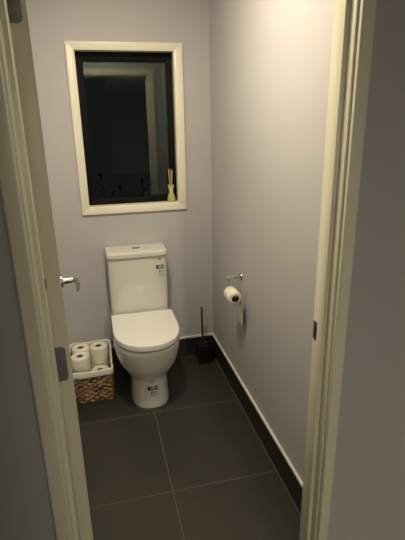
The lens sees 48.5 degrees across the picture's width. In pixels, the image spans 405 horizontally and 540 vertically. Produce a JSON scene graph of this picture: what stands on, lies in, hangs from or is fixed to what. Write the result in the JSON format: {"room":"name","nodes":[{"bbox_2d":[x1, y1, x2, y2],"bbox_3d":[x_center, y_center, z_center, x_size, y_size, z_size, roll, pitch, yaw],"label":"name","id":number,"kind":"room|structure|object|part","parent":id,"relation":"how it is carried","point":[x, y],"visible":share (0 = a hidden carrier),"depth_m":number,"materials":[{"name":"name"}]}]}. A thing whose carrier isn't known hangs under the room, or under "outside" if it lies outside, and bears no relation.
{"room":"hallway","nodes":[
{"label":"hallway","id":0,"kind":"room"},
{"bbox_2d":[10,28,59,386],"bbox_3d":[-0.789,-0.198,1.851,0.100,2.420,1.710,-5,19,-13],"label":"wall","id":1,"kind":"structure","parent":0,"point":[10,28],"depth_m":2.20,"materials":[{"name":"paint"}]},
{"bbox_2d":[26,0,212,345],"bbox_3d":[-0.457,-0.527,2.819,1.230,2.420,0.120,-5,19,-13],"label":"wall","id":2,"kind":"structure","parent":0,"point":[186,234],"depth_m":2.74,"materials":[{"name":"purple paint"}]},
{"bbox_2d":[64,41,186,214],"bbox_3d":[-0.436,-0.831,2.702,0.649,0.958,0.111,-5,19,-13],"label":"window","id":3,"kind":"structure","parent":2,"relation":"in","point":[127,98],"depth_m":2.69,"materials":[{"name":"beige paint"}]},
{"bbox_3d":[-0.443,-0.832,2.718,0.476,0.780,0.004,-5,19,-13],"label":"pane","id":4,"kind":"part","parent":3,"relation":"part of","materials":[{"name":"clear glass"}]},
{"bbox_2d":[167,168,175,201],"bbox_3d":[-0.200,-0.535,2.837,0.053,0.205,0.053,-5,19,-13],"label":"reed diffuser","id":5,"kind":"object","parent":3,"relation":"on","point":[171,197],"visible":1,"depth_m":2.84,"materials":[{"name":"yellow glass"}]},
{"bbox_2d":[111,333,211,347],"bbox_3d":[-0.422,0.503,3.095,1.008,0.014,0.012,-5,19,-13],"label":"trim","id":6,"kind":"structure","parent":2,"relation":"attached to","point":[207,334],"depth_m":3.17,"materials":[{"name":"white wood"}]},
{"bbox_2d":[112,335,211,365],"bbox_3d":[-0.421,0.575,3.120,1.010,0.138,0.010,-5,19,-13],"label":"baseboard","id":7,"kind":"structure","parent":2,"relation":"attached to","point":[187,347],"depth_m":3.18,"materials":[{"name":"grey tile"}]},
{"bbox_2d":[167,192,175,201],"bbox_3d":[-0.198,-0.475,2.857,0.053,0.080,0.053,-5,19,-13],"label":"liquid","id":8,"kind":"object","parent":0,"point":[171,197],"depth_m":2.84,"materials":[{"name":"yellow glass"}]},
{"bbox_2d":[64,354,300,539],"bbox_3d":[1.199,2.481,-2.317,3.500,0.100,12.250,-5,19,-13],"label":"floor","id":9,"kind":"structure","parent":0,"point":[194,465],"depth_m":2.18,"materials":[{"name":"grey tile"}]},
{"bbox_2d":[69,339,113,403],"bbox_3d":[-0.702,0.633,2.838,0.276,0.218,0.407,-5,19,-13],"label":"storage basket","id":10,"kind":"object","parent":9,"relation":"on","point":[92,386],"visible":0.52,"depth_m":2.67,"materials":[{"name":"brown wicker"}]},
{"bbox_2d":[91,365,108,370],"bbox_3d":[-0.640,0.674,2.833,0.110,0.109,0.110,-5,19,-13],"label":"toilet roll","id":11,"kind":"object","parent":10,"relation":"in","point":[99,367],"visible":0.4,"depth_m":2.83,"materials":[{"name":"white paper"}]},
{"bbox_2d":[91,360,108,368],"bbox_3d":[-0.666,0.638,2.940,0.110,0.109,0.110,11,22,32],"label":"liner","id":12,"kind":"object","parent":10,"relation":"in","point":[107,362],"visible":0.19,"depth_m":2.89,"materials":[{"name":"white fabric"}]},
{"bbox_2d":[90,342,107,363],"bbox_3d":[-0.667,0.535,2.901,0.110,0.109,0.110,-12,21,-30],"label":"toilet roll","id":13,"kind":"object","parent":12,"relation":"on","point":[98,351],"visible":1,"depth_m":2.86,"materials":[{"name":"white paper"}]},
{"bbox_3d":[-0.775,0.649,2.915,0.110,0.109,0.110,-10,21,-26],"label":"toilet roll","id":14,"kind":"object","parent":10,"relation":"in","visible":0},
{"bbox_2d":[72,344,90,361],"bbox_3d":[-0.776,0.544,2.881,0.110,0.109,0.110,14,24,38],"label":"toilet roll","id":15,"kind":"object","parent":14,"relation":"on","point":[79,347],"visible":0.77,"depth_m":2.86,"materials":[{"name":"white paper"}]},
{"bbox_3d":[-0.748,0.683,2.810,0.110,0.109,0.110,-1,18,0],"label":"toilet roll","id":16,"kind":"object","parent":10,"relation":"in","visible":0},
{"bbox_2d":[71,352,90,372],"bbox_3d":[-0.752,0.579,2.776,0.110,0.109,0.110,6,20,20],"label":"toilet roll","id":17,"kind":"object","parent":16,"relation":"on","point":[80,361],"visible":0.93,"depth_m":2.73,"materials":[{"name":"white paper"}]},
{"bbox_2d":[105,243,179,407],"bbox_3d":[-0.348,0.335,2.708,0.386,0.852,0.648,-5,19,-13],"label":"toilet","id":18,"kind":"object","parent":9,"relation":"on","point":[146,333],"visible":1,"depth_m":2.69,"materials":[{"name":"white ceramic"}]},
{"bbox_3d":[-0.414,-0.119,2.792,0.372,0.036,0.185,-5,19,-13],"label":"cistern lid","id":19,"kind":"part","parent":18,"relation":"part of","materials":[{"name":"white ceramic"}]},
{"bbox_3d":[-0.344,0.544,2.777,0.386,0.412,0.633,-5,19,-13],"label":"bowl","id":20,"kind":"part","parent":18,"relation":"part of","materials":[{"name":"white ceramic"}]},
{"bbox_3d":[-0.327,0.350,2.617,0.382,0.037,0.462,-5,19,-13],"label":"lid","id":21,"kind":"part","parent":18,"relation":"part of","materials":[{"name":"white plastic"}]},
{"bbox_2d":[196,338,213,363],"bbox_3d":[0.015,0.563,3.133,0.104,0.137,0.104,-5,19,-13],"label":"toilet brush holder","id":22,"kind":"object","parent":9,"relation":"on","point":[204,353],"visible":0.98,"depth_m":3.09,"materials":[{"name":"black plastic"}]},
{"bbox_2d":[198,307,207,345],"bbox_3d":[0.001,0.429,3.095,0.069,0.390,0.069,-5,19,-13],"label":"toilet brush","id":23,"kind":"object","parent":22,"relation":"in","point":[201,342],"visible":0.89,"depth_m":3.09,"materials":[{"name":"black plastic"}]},
{"bbox_3d":[-0.003,0.374,3.068,0.017,0.268,0.031,1,19,6],"label":"handle","id":24,"kind":"part","parent":23,"relation":"part of","materials":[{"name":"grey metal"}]},
{"bbox_2d":[0,0,404,539],"bbox_3d":[0.174,0.006,1.184,3.200,2.420,0.100,-5,19,-13],"label":"wall","id":25,"kind":"structure","parent":0,"point":[368,496],"depth_m":1.19,"materials":[{"name":"grey paint"}]},
{"bbox_2d":[0,58,70,539],"bbox_3d":[-0.386,0.274,1.066,0.037,2.006,0.015,-5,19,-13],"label":"trim","id":26,"kind":"structure","parent":25,"relation":"attached to","point":[9,183],"depth_m":1.00,"materials":[{"name":"beige paint"}]},
{"bbox_2d":[0,0,79,539],"bbox_3d":[-0.380,0.248,1.121,0.033,2.020,0.100,-5,19,-13],"label":"trim","id":27,"kind":"structure","parent":25,"relation":"attached to","point":[6,46],"depth_m":0.99,"materials":[{"name":"beige paint"}]},
{"bbox_2d":[7,0,92,539],"bbox_3d":[-0.482,0.134,1.506,0.173,1.973,0.733,-7,19,-18],"label":"door","id":28,"kind":"structure","parent":25,"relation":"in","point":[17,9],"depth_m":1.08,"materials":[{"name":"beige paint"}]},
{"bbox_3d":[-0.506,0.056,1.738,0.061,0.026,0.135,-7,19,-18],"label":"lever","id":29,"kind":"part","parent":28,"relation":"part of","materials":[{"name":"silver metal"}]},
{"bbox_2d":[299,0,359,539],"bbox_3d":[0.344,0.180,1.285,0.032,2.020,0.100,-5,19,-13],"label":"trim","id":30,"kind":"structure","parent":25,"relation":"attached to","point":[346,13],"depth_m":1.18,"materials":[{"name":"beige paint"}]},
{"bbox_3d":[0.332,0.179,1.315,0.003,0.058,0.033,-5,19,-13],"label":"strike plate","id":31,"kind":"part","parent":30,"relation":"part of","materials":[{"name":"grey metal"}]},
{"bbox_2d":[316,0,376,539],"bbox_3d":[0.377,0.202,1.239,0.037,2.006,0.015,-5,19,-13],"label":"trim","id":32,"kind":"structure","parent":25,"relation":"attached to","point":[367,9],"depth_m":1.14,"materials":[{"name":"beige paint"}]},
{"bbox_2d":[209,0,334,481],"bbox_3d":[0.309,-0.302,2.099,0.100,2.420,1.710,-5,19,-13],"label":"wall","id":33,"kind":"structure","parent":0,"point":[270,60],"depth_m":1.96,"materials":[{"name":"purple paint"}]},
{"bbox_2d":[227,272,242,297],"bbox_3d":[0.185,0.078,2.388,0.082,0.094,0.151,-5,19,-13],"label":"toilet roll holder","id":34,"kind":"object","parent":33,"relation":"attached to","point":[240,275],"visible":0.88,"depth_m":2.42,"materials":[{"name":"silver metal"}]},
{"bbox_2d":[224,286,242,325],"bbox_3d":[0.169,0.202,2.415,0.086,0.212,0.100,-5,19,-13],"label":"toilet roll","id":35,"kind":"object","parent":34,"relation":"on","point":[230,292],"visible":0.98,"depth_m":2.38,"materials":[{"name":"white paper"}]},
{"bbox_3d":[0.169,0.038,2.429,0.078,0.021,0.021,-5,19,-13],"label":"post","id":36,"kind":"part","parent":34,"relation":"part of","materials":[{"name":"silver metal"}]},
{"bbox_2d":[212,336,301,513],"bbox_3d":[0.275,0.784,2.453,0.010,0.138,1.698,-5,19,-13],"label":"baseboard","id":37,"kind":"structure","parent":33,"relation":"attached to","point":[294,488],"depth_m":2.30,"materials":[{"name":"grey tile"}]},
{"bbox_2d":[212,333,302,488],"bbox_3d":[0.273,0.712,2.428,0.012,0.014,1.697,-5,19,-13],"label":"trim","id":38,"kind":"structure","parent":33,"relation":"attached to","point":[295,473],"depth_m":2.28,"materials":[{"name":"white wood"}]}
]}

